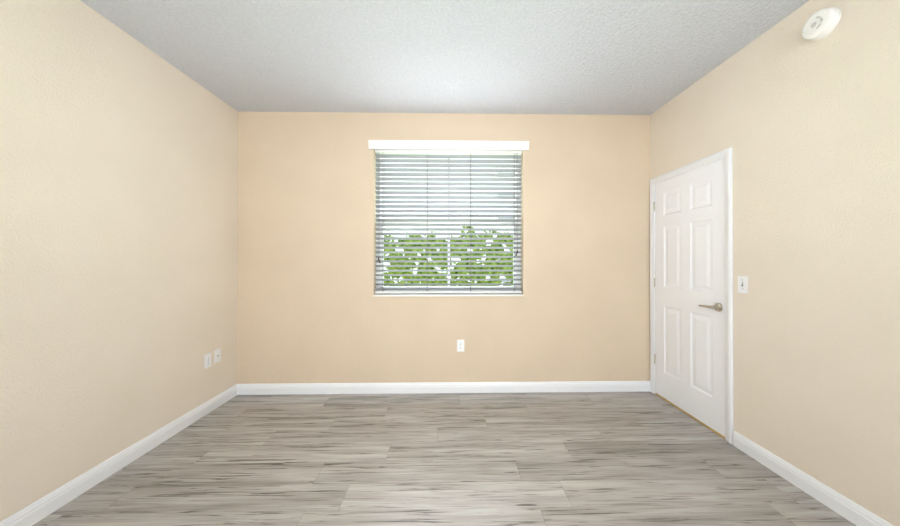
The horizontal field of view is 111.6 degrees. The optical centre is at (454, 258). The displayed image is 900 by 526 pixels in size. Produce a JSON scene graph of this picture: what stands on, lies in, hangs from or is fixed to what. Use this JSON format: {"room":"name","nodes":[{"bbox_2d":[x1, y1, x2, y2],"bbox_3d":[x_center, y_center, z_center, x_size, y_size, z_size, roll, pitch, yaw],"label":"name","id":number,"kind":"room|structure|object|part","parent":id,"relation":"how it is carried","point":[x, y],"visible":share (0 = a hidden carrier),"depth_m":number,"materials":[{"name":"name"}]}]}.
{"room":"empty bedroom","nodes":[
{"label":"empty bedroom","id":0,"kind":"room"},
{"bbox_2d":[0,0,237,521],"bbox_3d":[-2.115,-0.071,0.533,0.115,2.740,5.262,0,0,-1],"label":"wall","id":1,"kind":"structure","parent":0,"point":[118,221],"depth_m":1.80,"materials":[{"name":"paint"}]},
{"bbox_2d":[0,384,236,525],"bbox_3d":[-2.050,1.248,0.528,0.015,0.100,4.862,0,0,-1],"label":"baseboard","id":2,"kind":"structure","parent":1,"relation":"attached to","point":[35,512],"depth_m":1.82,"materials":[{"name":"white wood"}]},
{"bbox_2d":[204,353,210,368],"bbox_3d":[-2.091,0.865,2.598,0.009,0.117,0.072,0,0,-1],"label":"electrical outlet","id":3,"kind":"object","parent":1,"relation":"attached to","point":[207,360],"visible":1,"depth_m":2.59,"materials":[{"name":"white plastic"}]},
{"bbox_2d":[214,348,220,363],"bbox_3d":[-2.089,0.857,2.707,0.016,0.117,0.072,0,0,-1],"label":"outlet","id":4,"kind":"object","parent":1,"relation":"attached to","point":[217,355],"visible":1,"depth_m":2.70,"materials":[{"name":"white plastic"}]},
{"bbox_2d":[237,112,649,383],"bbox_3d":[-0.078,-0.060,3.102,4.053,2.740,0.200,0,0,-1],"label":"wall","id":5,"kind":"structure","parent":0,"point":[311,308],"depth_m":3.00,"materials":[{"name":"paint"}]},
{"bbox_2d":[237,381,649,394],"bbox_3d":[-0.076,1.260,2.989,4.053,0.100,0.015,0,0,-1],"label":"baseboard","id":6,"kind":"structure","parent":5,"relation":"attached to","point":[438,387],"depth_m":2.98,"materials":[{"name":"white wood"}]},
{"bbox_2d":[375,154,521,293],"bbox_3d":[-0.055,-0.369,3.096,1.468,1.440,0.146,0,0,-1],"label":"window blind","id":7,"kind":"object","parent":5,"relation":"in","point":[380,270],"depth_m":3.05,"materials":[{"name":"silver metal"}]},
{"bbox_3d":[-0.054,0.331,3.046,1.458,0.018,0.052,0,0,-1],"label":"window blind bottom rail","id":8,"kind":"part","parent":7,"relation":"part of","materials":[{"name":"white plastic"}]},
{"bbox_2d":[375,150,521,154],"bbox_3d":[-0.054,-1.068,3.052,1.458,0.040,0.056,0,0,-1],"label":"blind headrail","id":9,"kind":"object","parent":7,"relation":"attached to","point":[467,152],"visible":0.75,"depth_m":3.03,"materials":[{"name":"white"}]},
{"bbox_2d":[378,155,378,256],"bbox_3d":[-0.737,-0.520,3.004,0.015,1.060,0.002,0,0,-1],"label":"blind cord","id":10,"kind":"object","parent":9,"relation":"hanging from","point":[378,155],"depth_m":3.00,"materials":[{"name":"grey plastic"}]},
{"bbox_2d":[427,154,427,290],"bbox_3d":[-0.265,-0.363,3.045,0.009,1.375,0.051,0,0,-1],"label":"blind cord","id":11,"kind":"object","parent":9,"relation":"hanging from","point":[427,154],"depth_m":3.07,"materials":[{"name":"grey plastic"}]},
{"bbox_2d":[470,153,470,291],"bbox_3d":[0.165,-0.363,3.053,0.009,1.375,0.051,0,0,-1],"label":"blind cord","id":12,"kind":"object","parent":9,"relation":"hanging from","point":[470,221],"depth_m":3.03,"materials":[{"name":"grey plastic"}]},
{"bbox_2d":[513,158,517,291],"bbox_3d":[0.601,-0.363,3.052,0.026,1.375,0.067,0,0,-28],"label":"blind cord","id":13,"kind":"object","parent":9,"relation":"hanging from","point":[514,158],"depth_m":3.03,"materials":[{"name":"grey plastic"}]},
{"bbox_2d":[368,140,528,150],"bbox_3d":[-0.050,-1.110,2.991,1.565,0.084,0.031,0,0,-1],"label":"window valance","id":14,"kind":"object","parent":5,"relation":"attached to","point":[443,145],"visible":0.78,"depth_m":2.98,"materials":[{"name":"white"}]},
{"bbox_2d":[373,293,523,296],"bbox_3d":[-0.054,0.360,3.052,1.469,0.018,0.127,0,0,-1],"label":"window sill","id":15,"kind":"structure","parent":5,"relation":"attached to","point":[438,294],"depth_m":3.00,"materials":[{"name":"white wood"}]},
{"bbox_2d":[457,340,463,351],"bbox_3d":[0.063,0.852,2.996,0.072,0.117,0.009,0,0,-1],"label":"electrical outlet","id":16,"kind":"object","parent":5,"relation":"attached to","point":[460,345],"visible":1,"depth_m":2.99,"materials":[{"name":"white plastic"}]},
{"bbox_2d":[32,392,855,525],"bbox_3d":[-0.031,1.359,0.565,4.653,0.120,5.462,0,0,-1],"label":"floor","id":17,"kind":"structure","parent":0,"point":[549,459],"depth_m":1.89,"materials":[{"name":"grey laminate"}]},
{"bbox_2d":[655,393,724,438],"bbox_3d":[1.978,1.304,2.588,0.049,0.007,0.768,0,0,-1],"label":"threshold strip","id":18,"kind":"object","parent":17,"relation":"on","point":[716,432],"visible":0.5,"depth_m":2.51,"materials":[{"name":"brown wood"}]},
{"bbox_2d":[80,0,808,114],"bbox_3d":[-0.031,-1.501,0.578,4.653,0.120,5.462,0,0,-1],"label":"ceiling","id":19,"kind":"structure","parent":0,"point":[612,57],"depth_m":2.09,"materials":[{"name":"paint"}]},
{"bbox_2d":[650,0,899,525],"bbox_3d":[2.052,-0.071,0.610,0.115,2.740,5.262,0,0,-1],"label":"wall","id":20,"kind":"structure","parent":0,"point":[807,131],"depth_m":1.67,"materials":[{"name":"paint"}]},
{"bbox_2d":[655,158,724,436],"bbox_3d":[1.978,0.282,2.593,0.035,2.028,0.762,0,0,-1],"label":"door","id":21,"kind":"structure","parent":20,"relation":"in","point":[689,279],"depth_m":2.53,"materials":[{"name":"white wood"}]},
{"bbox_2d":[709,303,722,311],"bbox_3d":[1.935,0.360,2.274,0.063,0.067,0.067,0,0,-1],"label":"door handle","id":22,"kind":"object","parent":21,"relation":"attached to","point":[717,307],"visible":1,"depth_m":2.26,"materials":[{"name":"silver metal"}]},
{"bbox_2d":[650,147,733,443],"bbox_3d":[1.949,0.260,2.592,0.017,2.095,0.872,0,0,-1],"label":"door frame","id":23,"kind":"structure","parent":20,"relation":"attached to","point":[726,154],"depth_m":2.19,"materials":[{"name":"white wood"}]},
{"bbox_2d":[738,276,747,293],"bbox_3d":[1.958,0.174,2.083,0.019,0.117,0.072,0,0,-1],"label":"light switch","id":24,"kind":"object","parent":20,"relation":"attached to","point":[742,284],"visible":1,"depth_m":2.07,"materials":[{"name":"white plastic"}]},
{"bbox_2d":[733,431,893,525],"bbox_3d":[1.996,1.247,0.157,0.015,0.100,3.970,0,0,-1],"label":"baseboard","id":25,"kind":"structure","parent":20,"relation":"attached to","point":[856,514],"depth_m":1.68,"materials":[{"name":"white wood"}]},
{"bbox_2d":[802,7,840,40],"bbox_3d":[1.948,-1.252,1.633,0.054,0.142,0.142,0,0,-1],"label":"smoke detector","id":26,"kind":"object","parent":20,"relation":"attached to","point":[821,24],"visible":1,"depth_m":1.61,"materials":[{"name":"white plastic"}]},
{"label":"outside","id":27,"kind":"structure","parent":0,"visible":0},
{"bbox_2d":[382,158,513,285],"bbox_3d":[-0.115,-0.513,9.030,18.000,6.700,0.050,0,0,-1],"label":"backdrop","id":28,"kind":"structure","parent":27,"point":[451,263],"depth_m":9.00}
]}

